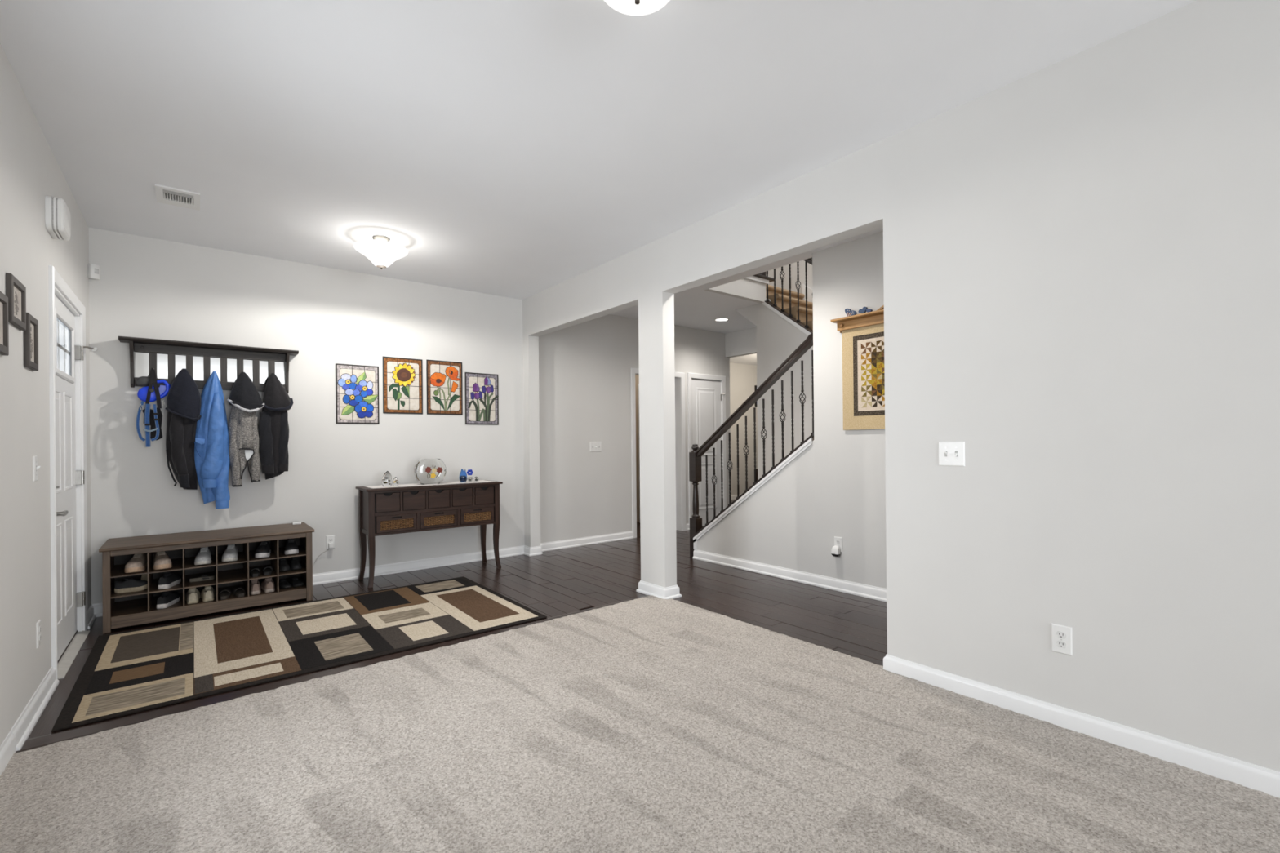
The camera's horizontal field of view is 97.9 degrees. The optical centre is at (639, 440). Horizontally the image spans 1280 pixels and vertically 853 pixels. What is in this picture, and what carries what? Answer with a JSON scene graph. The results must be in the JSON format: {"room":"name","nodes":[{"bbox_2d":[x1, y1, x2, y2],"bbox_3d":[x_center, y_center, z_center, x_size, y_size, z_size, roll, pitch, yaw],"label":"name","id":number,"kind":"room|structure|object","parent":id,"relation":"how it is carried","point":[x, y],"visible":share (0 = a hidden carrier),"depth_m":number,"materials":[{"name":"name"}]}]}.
{"room":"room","nodes":[
{"label":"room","id":0,"kind":"room"},
{"bbox_2d":[0,43,91,746],"bbox_3d":[-0.449,-0.141,-0.456,0.140,2.800,11.329,0,0,-39],"label":"wall","id":1,"kind":"structure","parent":0,"point":[30,171],"depth_m":2.41,"materials":[{"name":"paint"}]},
{"bbox_2d":[0,291,8,355],"bbox_3d":[-2.344,-0.439,2.033,0.016,0.224,0.238,0,0,-39],"label":"picture frame","id":2,"kind":"object","parent":1,"relation":"attached to","point":[4,330],"visible":1,"depth_m":2.10,"materials":[{"name":"brown wood"}]},
{"bbox_2d":[0,302,3,344],"bbox_3d":[-2.347,-0.439,2.030,0.007,0.164,0.178,0,0,-39],"label":"print","id":3,"kind":"object","parent":2,"relation":"attached to","point":[1,303],"depth_m":2.08},
{"bbox_2d":[5,272,26,330],"bbox_3d":[-2.527,-0.560,2.261,0.016,0.186,0.236,0,0,-39],"label":"picture frame","id":4,"kind":"object","parent":1,"relation":"attached to","point":[15,291],"visible":0.99,"depth_m":2.25,"materials":[{"name":"brown wood"}]},
{"bbox_2d":[13,285,21,320],"bbox_3d":[-2.530,-0.560,2.258,0.007,0.130,0.180,0,0,-39],"label":"print","id":5,"kind":"object","parent":4,"relation":"attached to","point":[17,289],"depth_m":2.27},
{"bbox_2d":[0,666,59,776],"bbox_3d":[0.064,1.149,-0.949,0.027,0.090,9.655,0,0,-39],"label":"baseboard","id":6,"kind":"structure","parent":1,"relation":"attached to","point":[23,727],"depth_m":2.35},
{"bbox_2d":[23,312,38,370],"bbox_3d":[-2.688,-0.435,2.463,0.016,0.231,0.184,0,0,-39],"label":"picture frame","id":7,"kind":"object","parent":1,"relation":"attached to","point":[31,334],"visible":0.99,"depth_m":2.46,"materials":[{"name":"brown wood"}]},
{"bbox_2d":[30,323,34,362],"bbox_3d":[-2.692,-0.435,2.461,0.007,0.175,0.128,0,0,-39],"label":"print","id":8,"kind":"object","parent":7,"relation":"attached to","point":[32,325],"depth_m":2.48},
{"bbox_2d":[32,455,40,481],"bbox_3d":[-2.748,0.126,2.545,0.019,0.115,0.070,0,0,-39],"label":"switch plate","id":9,"kind":"object","parent":1,"relation":"attached to","point":[35,468],"visible":1,"depth_m":2.53,"materials":[{"name":"plastic"}]},
{"bbox_2d":[35,619,41,648],"bbox_3d":[-2.773,0.891,2.575,0.008,0.115,0.070,0,0,-39],"label":"outlet","id":10,"kind":"object","parent":1,"relation":"attached to","point":[38,624],"visible":1,"depth_m":2.56,"materials":[{"name":"plastic"}]},
{"bbox_2d":[44,195,71,240],"bbox_3d":[-2.986,-1.141,2.866,0.066,0.170,0.220,0,0,-39],"label":"door chime","id":11,"kind":"object","parent":1,"relation":"attached to","point":[57,214],"visible":1,"depth_m":2.79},
{"bbox_2d":[51,197,59,238],"bbox_3d":[-2.992,-1.141,2.861,0.005,0.162,0.212,0,0,-39],"label":"grille","id":12,"kind":"object","parent":11,"relation":"attached to","point":[55,201],"depth_m":2.79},
{"bbox_2d":[55,198,63,239],"bbox_3d":[-2.981,-1.141,2.870,0.005,0.162,0.212,0,0,-39],"label":"grille","id":13,"kind":"object","parent":11,"relation":"attached to","point":[59,202],"depth_m":2.79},
{"bbox_2d":[48,265,88,679],"bbox_3d":[-3.356,0.174,3.192,0.159,2.117,1.068,0,0,-39],"label":"door frame","id":14,"kind":"structure","parent":1,"relation":"attached to","point":[55,279],"depth_m":3.54,"materials":[{"name":"wood"}]},
{"bbox_2d":[54,294,97,662],"bbox_3d":[-3.313,0.208,3.256,0.129,2.020,0.944,0,0,-39],"label":"door","id":15,"kind":"structure","parent":1,"relation":"in","point":[66,350],"depth_m":3.29,"materials":[{"name":"white wood"}]},
{"bbox_2d":[88,604,96,629],"bbox_3d":[-3.730,1.192,3.788,0.027,0.090,0.344,0,0,-39],"label":"baseboard","id":16,"kind":"structure","parent":1,"relation":"attached to","point":[91,617],"depth_m":3.79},
{"bbox_2d":[88,263,100,279],"bbox_3d":[-3.825,-1.187,3.912,0.040,0.098,0.066,-1,0,6],"label":"sensor","id":17,"kind":"object","parent":1,"relation":"attached to","point":[94,270],"visible":1,"depth_m":3.90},
{"bbox_2d":[88,227,730,604],"bbox_3d":[-1.309,-0.122,6.036,6.635,2.800,0.120,0,0,-39],"label":"wall","id":18,"kind":"structure","parent":0,"point":[147,287],"depth_m":4.96,"materials":[{"name":"paint"}]},
{"bbox_2d":[118,336,298,393],"bbox_3d":[-3.268,-0.565,4.297,1.088,0.347,0.149,0,0,-39],"label":"coat rack","id":19,"kind":"object","parent":18,"relation":"attached to","point":[166,357],"visible":0.79,"depth_m":4.29,"materials":[{"name":"brown wood"}]},
{"bbox_2d":[135,373,150,386],"bbox_3d":[-3.567,-0.451,4.014,0.092,0.119,0.064,0,0,-39],"label":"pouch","id":20,"kind":"object","parent":19,"relation":"hanging from","point":[143,380],"visible":1,"depth_m":3.99,"materials":[{"name":"black fabric"}]},
{"bbox_2d":[136,369,164,447],"bbox_3d":[-3.521,-0.237,4.015,0.157,0.562,0.046,0,0,-39],"label":"harness","id":21,"kind":"object","parent":19,"relation":"hanging from","point":[153,418],"visible":1,"depth_m":4.02,"materials":[{"name":"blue fabric"}]},
{"bbox_2d":[137,379,170,402],"bbox_3d":[-3.517,-0.363,4.038,0.182,0.170,0.056,0,0,-39],"label":"leash","id":22,"kind":"object","parent":19,"relation":"hanging from","point":[163,389],"visible":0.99,"depth_m":4.03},
{"bbox_2d":[164,368,201,489],"bbox_3d":[-3.373,-0.086,4.129,0.218,0.904,0.170,0,0,-39],"label":"hooded jacket","id":23,"kind":"object","parent":19,"relation":"hanging from","point":[184,401],"visible":0.99,"depth_m":4.08,"materials":[{"name":"black fabric"}]},
{"bbox_2d":[164,368,201,421],"bbox_3d":[-3.376,-0.339,4.130,0.213,0.396,0.164,0,0,-39],"label":"hood","id":24,"kind":"object","parent":23,"relation":"attached to","point":[184,401],"depth_m":4.09,"materials":[{"name":"black fabric"}]},
{"bbox_2d":[118,336,298,355],"bbox_3d":[-3.270,-0.726,4.298,1.088,0.024,0.149,0,0,-39],"label":"shelf","id":25,"kind":"object","parent":19,"relation":"attached to","point":[144,342],"depth_m":4.25,"materials":[{"name":"brown wood"}]},
{"bbox_2d":[194,371,230,508],"bbox_3d":[-3.244,-0.008,4.229,0.218,1.047,0.192,-1,0,-20],"label":"jacket","id":26,"kind":"object","parent":19,"relation":"hanging from","point":[211,443],"visible":1,"depth_m":4.19,"materials":[{"name":"blue fabric"}]},
{"bbox_2d":[226,372,264,486],"bbox_3d":[-3.074,-0.093,4.364,0.242,0.894,0.172,0,0,-31],"label":"jacket","id":27,"kind":"object","parent":19,"relation":"hanging from","point":[245,399],"visible":1,"depth_m":4.32,"materials":[{"name":"fabric"}]},
{"bbox_2d":[226,372,264,412],"bbox_3d":[-3.079,-0.380,4.363,0.243,0.321,0.171,0,0,-39],"label":"hood","id":28,"kind":"object","parent":27,"relation":"attached to","point":[244,397],"depth_m":4.32,"materials":[{"name":"black fabric"}]},
{"bbox_2d":[257,373,293,479],"bbox_3d":[-2.924,-0.118,4.492,0.226,0.855,0.167,-1,0,-17],"label":"hooded jacket","id":29,"kind":"object","parent":19,"relation":"hanging from","point":[273,426],"visible":1,"depth_m":4.45,"materials":[{"name":"black fabric"}]},
{"bbox_2d":[262,373,293,410],"bbox_3d":[-2.918,-0.391,4.502,0.208,0.308,0.161,0,0,-39],"label":"hood","id":30,"kind":"object","parent":29,"relation":"attached to","point":[275,397],"depth_m":4.45,"materials":[{"name":"black fabric"}]},
{"bbox_2d":[325,535,334,549],"bbox_3d":[-2.684,0.881,4.843,0.070,0.115,0.008,0,0,-39],"label":"outlet","id":31,"kind":"object","parent":18,"relation":"attached to","point":[329,539],"visible":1,"depth_m":4.84,"materials":[{"name":"plastic"}]},
{"bbox_2d":[335,363,379,424],"bbox_3d":[-2.517,-0.416,4.984,0.353,0.527,0.014,0,0,-39],"label":"panel","id":32,"kind":"object","parent":18,"relation":"attached to","point":[357,386],"visible":1,"depth_m":4.97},
{"bbox_2d":[92,530,633,617],"bbox_3d":[-1.918,1.178,5.357,4.818,0.090,0.160,0,0,-39],"label":"baseboard","id":33,"kind":"structure","parent":18,"relation":"attached to","point":[398,567],"depth_m":5.51,"materials":[{"name":"wood"}]},
{"bbox_2d":[382,356,422,413],"bbox_3d":[-2.214,-0.517,5.227,0.357,0.524,0.015,0,0,-39],"label":"panel","id":34,"kind":"object","parent":18,"relation":"attached to","point":[402,378],"visible":1,"depth_m":5.22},
{"bbox_2d":[426,359,462,415],"bbox_3d":[-1.909,-0.521,5.473,0.351,0.528,0.013,0,0,-39],"label":"panel","id":35,"kind":"object","parent":18,"relation":"attached to","point":[443,378],"visible":1,"depth_m":5.46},
{"bbox_2d":[464,372,498,424],"bbox_3d":[-1.610,-0.429,5.711,0.357,0.526,0.013,0,0,-39],"label":"panel","id":36,"kind":"object","parent":18,"relation":"attached to","point":[482,406],"visible":1,"depth_m":5.70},
{"bbox_2d":[590,441,601,451],"bbox_3d":[-0.510,0.070,6.585,0.163,0.115,0.019,0,0,-39],"label":"switch plate","id":37,"kind":"object","parent":18,"relation":"attached to","point":[594,446],"visible":1,"depth_m":6.58,"materials":[{"name":"plastic"}]},
{"bbox_2d":[637,383,639,522],"bbox_3d":[0.241,0.177,7.841,0.049,2.030,0.777,0,0,-37],"label":"door","id":38,"kind":"structure","parent":18,"relation":"in","point":[637,384],"depth_m":8.13,"materials":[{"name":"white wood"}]},
{"bbox_2d":[630,367,686,537],"bbox_3d":[0.226,0.147,7.251,0.910,2.117,0.139,0,0,-39],"label":"door frame","id":39,"kind":"structure","parent":18,"relation":"attached to","point":[633,371],"depth_m":7.46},
{"bbox_2d":[687,372,726,524],"bbox_3d":[0.920,0.138,7.806,0.740,2.125,0.139,0,0,-39],"label":"door frame","id":40,"kind":"structure","parent":18,"relation":"attached to","point":[690,375],"depth_m":7.74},
{"bbox_2d":[691,378,724,526],"bbox_3d":[0.967,0.164,7.774,0.636,2.035,0.103,0,0,-39],"label":"door","id":41,"kind":"structure","parent":18,"relation":"in","point":[706,396],"depth_m":7.79,"materials":[{"name":"white wood"}]},
{"bbox_2d":[15,521,887,752],"bbox_3d":[-0.188,1.232,4.643,6.905,0.066,7.100,0,0,-39],"label":"floor","id":42,"kind":"structure","parent":0,"point":[561,583],"depth_m":4.21,"materials":[{"name":"brown wood"}]},
{"bbox_2d":[57,631,89,679],"bbox_3d":[-3.340,1.231,3.195,0.175,0.025,0.930,0,0,-39],"label":"threshold","id":43,"kind":"object","parent":42,"relation":"on","point":[70,654],"visible":0.41,"depth_m":3.20,"materials":[{"name":"wood"}]},
{"bbox_2d":[98,522,314,634],"bbox_3d":[-3.127,0.960,4.117,1.198,0.545,0.521,0,0,-39],"label":"bench","id":44,"kind":"object","parent":42,"relation":"on","point":[122,610],"visible":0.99,"depth_m":4.02,"materials":[{"name":"brown wood"}]},
{"bbox_2d":[114,577,147,593],"bbox_3d":[-3.410,0.963,3.743,0.170,0.095,0.062,0,0,-33],"label":"shoe","id":45,"kind":"object","parent":44,"relation":"on","point":[131,584],"visible":0.98,"depth_m":3.72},
{"bbox_2d":[124,553,147,573],"bbox_3d":[-3.414,0.821,3.792,0.100,0.115,0.274,0,0,-30],"label":"sneaker","id":46,"kind":"object","parent":44,"relation":"on","point":[138,562],"visible":0.94,"depth_m":3.72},
{"bbox_2d":[152,551,172,569],"bbox_3d":[-3.320,0.820,3.868,0.274,0.115,0.100,-1,0,43],"label":"sneaker","id":47,"kind":"object","parent":44,"relation":"on","point":[161,560],"visible":0.97,"depth_m":3.80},
{"bbox_2d":[155,591,180,608],"bbox_3d":[-3.277,1.087,3.874,0.086,0.105,0.236,-1,0,-21],"label":"sneaker","id":48,"kind":"object","parent":44,"relation":"on","point":[167,598],"visible":1,"depth_m":3.83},
{"bbox_2d":[157,572,181,589],"bbox_3d":[-3.272,0.957,3.879,0.086,0.105,0.236,-1,0,-21],"label":"sneaker","id":49,"kind":"object","parent":44,"relation":"on","point":[169,580],"visible":1,"depth_m":3.83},
{"bbox_2d":[184,587,200,604],"bbox_3d":[-3.186,1.084,3.973,0.090,0.111,0.247,0,0,-39],"label":"shoe","id":50,"kind":"object","parent":44,"relation":"on","point":[193,595],"visible":0.95,"depth_m":3.90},
{"bbox_2d":[189,574,214,582],"bbox_3d":[-3.155,0.988,4.024,0.143,0.038,0.057,0,0,-39],"label":"sandal","id":51,"kind":"object","parent":44,"relation":"on","point":[204,577],"visible":1,"depth_m":4.01},
{"bbox_2d":[194,546,211,564],"bbox_3d":[-3.136,0.819,4.015,0.098,0.118,0.269,0,0,-33],"label":"sneaker","id":52,"kind":"object","parent":44,"relation":"on","point":[203,557],"visible":0.95,"depth_m":3.94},
{"bbox_2d":[200,585,215,601],"bbox_3d":[-3.117,1.083,4.028,0.090,0.111,0.247,0,0,-39],"label":"shoe","id":53,"kind":"object","parent":44,"relation":"on","point":[207,593],"visible":0.91,"depth_m":3.95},
{"bbox_2d":[110,545,306,577],"bbox_3d":[-3.136,0.881,4.126,1.133,0.008,0.478,0,0,-39],"label":"shelf","id":54,"kind":"object","parent":44,"relation":"attached to","point":[117,570],"depth_m":4.06,"materials":[{"name":"brown wood"}]},
{"bbox_2d":[111,560,306,598],"bbox_3d":[-3.135,1.013,4.126,1.133,0.008,0.478,0,0,-39],"label":"shelf","id":55,"kind":"object","parent":44,"relation":"attached to","point":[234,573],"depth_m":4.11,"materials":[{"name":"brown wood"}]},
{"bbox_2d":[111,576,306,617],"bbox_3d":[-3.133,1.143,4.126,1.133,0.008,0.478,0,0,-39],"label":"shelf","id":56,"kind":"object","parent":44,"relation":"attached to","point":[134,606],"depth_m":3.97,"materials":[{"name":"brown wood"}]},
{"bbox_2d":[218,588,231,599],"bbox_3d":[-3.031,1.114,4.071,0.077,0.048,0.198,0,0,-34],"label":"shoe","id":57,"kind":"object","parent":44,"relation":"on","point":[224,593],"visible":1,"depth_m":4.06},
{"bbox_2d":[221,544,238,562],"bbox_3d":[-3.015,0.818,4.112,0.098,0.118,0.269,0,0,-31],"label":"sneaker","id":58,"kind":"object","parent":44,"relation":"on","point":[230,554],"visible":0.99,"depth_m":4.04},
{"bbox_2d":[231,586,244,597],"bbox_3d":[-2.962,1.113,4.126,0.077,0.048,0.198,0,0,-43],"label":"sandal","id":59,"kind":"object","parent":44,"relation":"on","point":[239,592],"visible":1,"depth_m":4.11},
{"bbox_2d":[248,567,260,577],"bbox_3d":[-2.893,0.984,4.195,0.073,0.046,0.187,0,0,-36],"label":"sandal","id":60,"kind":"object","parent":44,"relation":"on","point":[254,572],"visible":1,"depth_m":4.18},
{"bbox_2d":[248,578,261,595],"bbox_3d":[-2.902,1.082,4.200,0.090,0.109,0.247,0,0,-39],"label":"sneaker","id":61,"kind":"object","parent":44,"relation":"on","point":[255,587],"visible":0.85,"depth_m":4.12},
{"bbox_2d":[254,541,271,558],"bbox_3d":[-2.857,0.820,4.238,0.095,0.109,0.260,0,0,-27],"label":"sneaker","id":62,"kind":"object","parent":44,"relation":"on","point":[264,550],"visible":0.99,"depth_m":4.16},
{"bbox_2d":[260,577,275,592],"bbox_3d":[-2.833,1.081,4.256,0.090,0.109,0.247,0,0,-39],"label":"sneaker","id":63,"kind":"object","parent":44,"relation":"on","point":[268,584],"visible":0.94,"depth_m":4.17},
{"bbox_2d":[262,565,273,575],"bbox_3d":[-2.831,0.983,4.245,0.073,0.046,0.187,0,0,-31],"label":"sandal","id":64,"kind":"object","parent":44,"relation":"on","point":[267,571],"visible":1,"depth_m":4.23},
{"bbox_2d":[278,557,290,571],"bbox_3d":[-2.775,0.957,4.341,0.076,0.097,0.208,0,0,-42],"label":"shoe","id":65,"kind":"object","parent":44,"relation":"on","point":[283,566],"visible":0.85,"depth_m":4.29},
{"bbox_2d":[278,578,292,589],"bbox_3d":[-2.765,1.108,4.335,0.214,0.055,0.078,-1,0,43],"label":"shoe","id":66,"kind":"object","parent":44,"relation":"on","point":[283,584],"visible":0.88,"depth_m":4.30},
{"bbox_2d":[284,537,298,555],"bbox_3d":[-2.719,0.819,4.349,0.095,0.109,0.260,0,0,-35],"label":"sneaker","id":67,"kind":"object","parent":44,"relation":"on","point":[291,548],"visible":0.99,"depth_m":4.27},
{"bbox_2d":[288,556,302,570],"bbox_3d":[-2.714,0.957,4.390,0.076,0.097,0.208,0,0,-42],"label":"shoe","id":68,"kind":"object","parent":44,"relation":"on","point":[294,564],"visible":0.91,"depth_m":4.34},
{"bbox_2d":[288,577,303,586],"bbox_3d":[-2.703,1.108,4.385,0.214,0.055,0.078,-1,0,43],"label":"shoe","id":69,"kind":"object","parent":44,"relation":"on","point":[294,581],"visible":0.96,"depth_m":4.35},
{"bbox_2d":[51,576,546,732],"bbox_3d":[-2.015,1.215,3.654,2.352,0.009,1.504,0,0,-39],"label":"area rug","id":70,"kind":"object","parent":42,"relation":"on","point":[126,673],"visible":1,"depth_m":3.36,"materials":[{"name":"fabric"}]},
{"bbox_2d":[355,480,502,588],"bbox_3d":[-1.909,0.811,5.149,1.209,0.822,0.404,0,0,-39],"label":"console table","id":71,"kind":"object","parent":42,"relation":"on","point":[404,509],"visible":1,"depth_m":4.93,"materials":[{"name":"brown wood"}]},
{"bbox_2d":[365,480,493,488],"bbox_3d":[-1.915,0.399,5.163,1.109,0.002,0.310,0,0,-39],"label":"table runner","id":72,"kind":"object","parent":71,"relation":"on","point":[479,481],"visible":0.84,"depth_m":5.09,"materials":[{"name":"white fabric"}]},
{"bbox_2d":[382,471,391,486],"bbox_3d":[-2.213,0.332,4.887,0.084,0.136,0.068,0,0,-39],"label":"figurine","id":73,"kind":"object","parent":72,"relation":"on","point":[387,477],"visible":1,"depth_m":4.86,"materials":[{"name":"white"}]},
{"bbox_2d":[413,458,446,484],"bbox_3d":[-1.923,0.282,5.130,0.280,0.234,0.108,0,0,-39],"label":"glass bowl","id":74,"kind":"object","parent":72,"relation":"on","point":[426,471],"visible":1,"depth_m":5.08,"materials":[{"name":"white"}]},
{"bbox_2d":[458,468,466,482],"bbox_3d":[-1.677,0.330,5.304,0.074,0.132,0.074,0,0,-39],"label":"glass vase","id":75,"kind":"object","parent":72,"relation":"on","point":[463,475],"visible":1,"depth_m":5.28,"materials":[{"name":"blue"}]},
{"bbox_2d":[744,271,813,335],"bbox_3d":[2.234,-0.393,5.260,1.889,3.154,3.409,0,0,-39],"label":"staircase","id":76,"kind":"structure","parent":42,"relation":"on","point":[762,277],"depth_m":6.22,"materials":[{"name":"carpet"}]},
{"bbox_2d":[764,257,813,333],"bbox_3d":[1.925,-1.350,5.633,0.116,2.023,1.667,0,0,-39],"label":"stair railing","id":77,"kind":"object","parent":76,"relation":"on","point":[809,260],"visible":0.31,"depth_m":5.97,"materials":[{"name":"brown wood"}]},
{"bbox_2d":[779,270,785,279],"bbox_3d":[1.558,-1.804,6.067,0.052,0.105,0.052,-1,0,2],"label":"basket","id":78,"kind":"object","parent":77,"relation":"on","point":[781,272],"depth_m":6.06,"materials":[{"name":"metal"}]},
{"bbox_2d":[795,280,800,289],"bbox_3d":[1.685,-1.655,5.909,0.052,0.105,0.052,-1,0,2],"label":"basket","id":79,"kind":"object","parent":77,"relation":"on","point":[797,282],"depth_m":5.90,"materials":[{"name":"metal"}]},
{"bbox_2d":[0,0,1196,333],"bbox_3d":[2.126,-1.586,1.621,6.775,0.050,11.329,0,0,-39],"label":"ceiling","id":80,"kind":"structure","parent":0,"point":[519,149],"depth_m":2.55,"materials":[{"name":"paint"}]},
{"bbox_2d":[155,183,199,210],"bbox_3d":[-2.856,-1.505,3.453,0.210,0.012,0.290,0,0,-39],"label":"ceiling vent","id":81,"kind":"object","parent":80,"relation":"in","point":[165,194],"visible":1,"depth_m":3.44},
{"bbox_2d":[353,235,408,269],"bbox_3d":[-1.932,-1.402,4.173,0.374,0.235,0.374,0,0,-39],"label":"ceiling light","id":82,"kind":"object","parent":80,"relation":"attached to","point":[380,251],"visible":1,"depth_m":4.09,"materials":[{"name":"white glass"}]},
{"bbox_2d":[604,0,670,15],"bbox_3d":[-0.007,-1.460,1.758,0.296,0.162,0.296,0,0,-39],"label":"ceiling light","id":83,"kind":"object","parent":80,"relation":"attached to","point":[631,7],"visible":1,"depth_m":1.81,"materials":[{"name":"white glass"}]},
{"bbox_2d":[635,375,639,521],"bbox_3d":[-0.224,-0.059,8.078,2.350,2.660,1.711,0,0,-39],"label":"door frame","id":84,"kind":"structure","parent":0,"point":[637,377],"depth_m":8.35,"materials":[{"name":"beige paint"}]},
{"bbox_2d":[729,353,756,365],"bbox_3d":[3.505,-1.651,9.741,5.530,0.060,4.800,0,0,-39],"label":"ceiling","id":85,"kind":"structure","parent":0,"point":[750,359],"depth_m":11.00,"materials":[{"name":"paint"}]},
{"bbox_2d":[729,362,757,495],"bbox_3d":[3.518,-0.191,9.738,5.530,2.860,4.800,0,0,-39],"label":"wall","id":86,"kind":"structure","parent":0,"point":[743,377],"depth_m":11.58,"materials":[{"name":"paint"}]},
{"bbox_2d":[724,260,812,357],"bbox_3d":[1.961,-1.433,5.663,1.980,5.360,4.569,0,0,-39],"label":"wall","id":87,"kind":"structure","parent":0,"point":[743,342],"depth_m":7.57,"materials":[{"name":"paint"}]},
{"bbox_2d":[734,302,813,479],"bbox_3d":[2.198,-0.156,5.285,0.080,2.801,3.300,0,0,-39],"label":"wall","id":88,"kind":"structure","parent":0,"point":[777,339],"depth_m":6.06,"materials":[{"name":"paint"}]},
{"bbox_2d":[696,231,886,588],"bbox_3d":[2.052,-1.434,5.404,1.981,5.360,5.450,0,0,-39],"label":"wall","id":89,"kind":"structure","parent":0,"point":[850,465],"depth_m":4.49,"materials":[{"name":"paint"}]},
{"bbox_2d":[688,332,813,557],"bbox_3d":[1.013,0.147,5.206,0.099,2.096,1.487,0,0,-39],"label":"stair railing","id":90,"kind":"object","parent":89,"relation":"on","point":[695,456],"visible":0.96,"depth_m":5.21,"materials":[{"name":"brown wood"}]},
{"bbox_2d":[727,460,732,471],"bbox_3d":[0.875,0.238,5.381,0.052,0.105,0.052,-1,0,2],"label":"basket","id":91,"kind":"object","parent":90,"relation":"on","point":[729,469],"depth_m":5.37,"materials":[{"name":"metal"}]},
{"bbox_2d":[743,444,749,455],"bbox_3d":[1.003,0.088,5.219,0.052,0.105,0.052,-1,0,2],"label":"basket","id":92,"kind":"object","parent":90,"relation":"on","point":[745,445],"depth_m":5.21,"materials":[{"name":"metal"}]},
{"bbox_2d":[760,428,766,439],"bbox_3d":[1.131,-0.062,5.058,0.052,0.105,0.052,-1,0,2],"label":"basket","id":93,"kind":"object","parent":90,"relation":"on","point":[763,438],"depth_m":5.05,"materials":[{"name":"metal"}]},
{"bbox_2d":[779,410,786,422],"bbox_3d":[1.259,-0.213,4.896,0.052,0.105,0.052,-1,0,2],"label":"basket","id":94,"kind":"object","parent":90,"relation":"on","point":[782,421],"depth_m":4.89,"materials":[{"name":"metal"}]},
{"bbox_2d":[799,391,805,404],"bbox_3d":[1.388,-0.363,4.734,0.052,0.105,0.052,-1,0,2],"label":"basket","id":95,"kind":"object","parent":90,"relation":"on","point":[802,402],"depth_m":4.73,"materials":[{"name":"metal"}]},
{"bbox_2d":[693,437,812,549],"bbox_3d":[0.991,0.539,5.148,0.018,1.123,1.405,0,0,-39],"label":"trim","id":96,"kind":"structure","parent":89,"relation":"attached to","point":[809,442],"depth_m":5.07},
{"bbox_2d":[693,549,886,602],"bbox_3d":[1.776,1.141,4.169,0.027,0.090,3.905,0,0,-39],"label":"baseboard","id":97,"kind":"structure","parent":89,"relation":"attached to","point":[837,584],"depth_m":4.71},
{"bbox_2d":[834,536,842,552],"bbox_3d":[1.580,0.823,4.425,0.008,0.115,0.070,0,0,-39],"label":"outlet","id":98,"kind":"object","parent":89,"relation":"attached to","point":[837,540],"visible":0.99,"depth_m":4.42,"materials":[{"name":"plastic"}]},
{"bbox_2d":[831,545,839,556],"bbox_3d":[1.556,0.876,4.412,0.046,0.086,0.062,0,0,-39],"label":"plug","id":99,"kind":"object","parent":98,"relation":"attached to","point":[835,551],"visible":1,"depth_m":4.40,"materials":[{"name":"plastic"}]},
{"bbox_2d":[830,309,884,333],"bbox_3d":[1.872,-0.904,3.972,0.097,0.098,1.077,0,0,-39],"label":"shelf","id":100,"kind":"object","parent":89,"relation":"attached to","point":[874,317],"visible":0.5,"depth_m":4.22,"materials":[{"name":"brown wood"}]},
{"bbox_2d":[844,308,857,316],"bbox_3d":[1.622,-0.986,4.273,0.019,0.069,0.090,0,0,-39],"label":"heart ornament","id":101,"kind":"object","parent":100,"relation":"on","point":[849,313],"visible":0.88,"depth_m":4.27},
{"bbox_2d":[842,323,884,430],"bbox_3d":[1.899,-0.501,3.993,0.009,0.828,0.972,0,0,-39],"label":"quilt","id":102,"kind":"object","parent":89,"relation":"attached to","point":[863,348],"visible":0.31,"depth_m":4.23,"materials":[{"name":"fabric"}]},
{"bbox_2d":[522,0,1279,772],"bbox_3d":[2.302,-0.163,1.671,0.119,2.800,11.209,0,0,-39],"label":"wall","id":103,"kind":"structure","parent":0,"point":[1082,251],"depth_m":2.24,"materials":[{"name":"paint"}]},
{"bbox_2d":[635,580,681,599],"bbox_3d":[0.151,1.157,4.370,0.173,0.090,0.347,0,0,-39],"label":"baseboard","id":104,"kind":"structure","parent":103,"relation":"attached to","point":[645,588],"depth_m":4.27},
{"bbox_2d":[938,441,964,466],"bbox_3d":[1.461,0.061,2.613,0.019,0.115,0.116,0,0,-39],"label":"switch plate","id":105,"kind":"object","parent":103,"relation":"attached to","point":[950,453],"visible":1,"depth_m":2.61,"materials":[{"name":"plastic"}]},
{"bbox_2d":[1051,623,1072,656],"bbox_3d":[1.734,0.816,2.288,0.008,0.115,0.070,0,0,-39],"label":"outlet","id":106,"kind":"object","parent":103,"relation":"attached to","point":[1061,635],"visible":1,"depth_m":2.28,"materials":[{"name":"plastic"}]},
{"bbox_2d":[1056,640,1066,648],"bbox_3d":[1.732,0.836,2.286,0.002,0.027,0.033,0,0,-39],"label":"receptacle","id":107,"kind":"object","parent":106,"relation":"attached to","point":[1060,644],"depth_m":2.29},
{"bbox_2d":[1056,631,1066,639],"bbox_3d":[1.732,0.796,2.286,0.002,0.027,0.033,0,0,-39],"label":"receptacle","id":108,"kind":"object","parent":106,"relation":"attached to","point":[1060,634],"depth_m":2.29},
{"bbox_2d":[883,653,1279,798],"bbox_3d":[3.522,1.116,0.161,0.149,0.086,7.063,0,0,-39],"label":"baseboard","id":109,"kind":"structure","parent":103,"relation":"attached to","point":[1253,776],"depth_m":2.18,"materials":[{"name":"wood"}]},
{"bbox_3d":[1.663,1.216,-0.306,3.607,0.048,8.940,0,0,-39],"label":"floor","id":110,"kind":"structure","parent":0,"visible":0},
{"bbox_2d":[0,595,1279,852],"bbox_3d":[1.600,1.178,-0.185,3.357,0.030,8.928,0,0,-39],"label":"carpet","id":111,"kind":"object","parent":110,"relation":"on","point":[649,724],"visible":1,"depth_m":2.01,"materials":[{"name":"carpet"}]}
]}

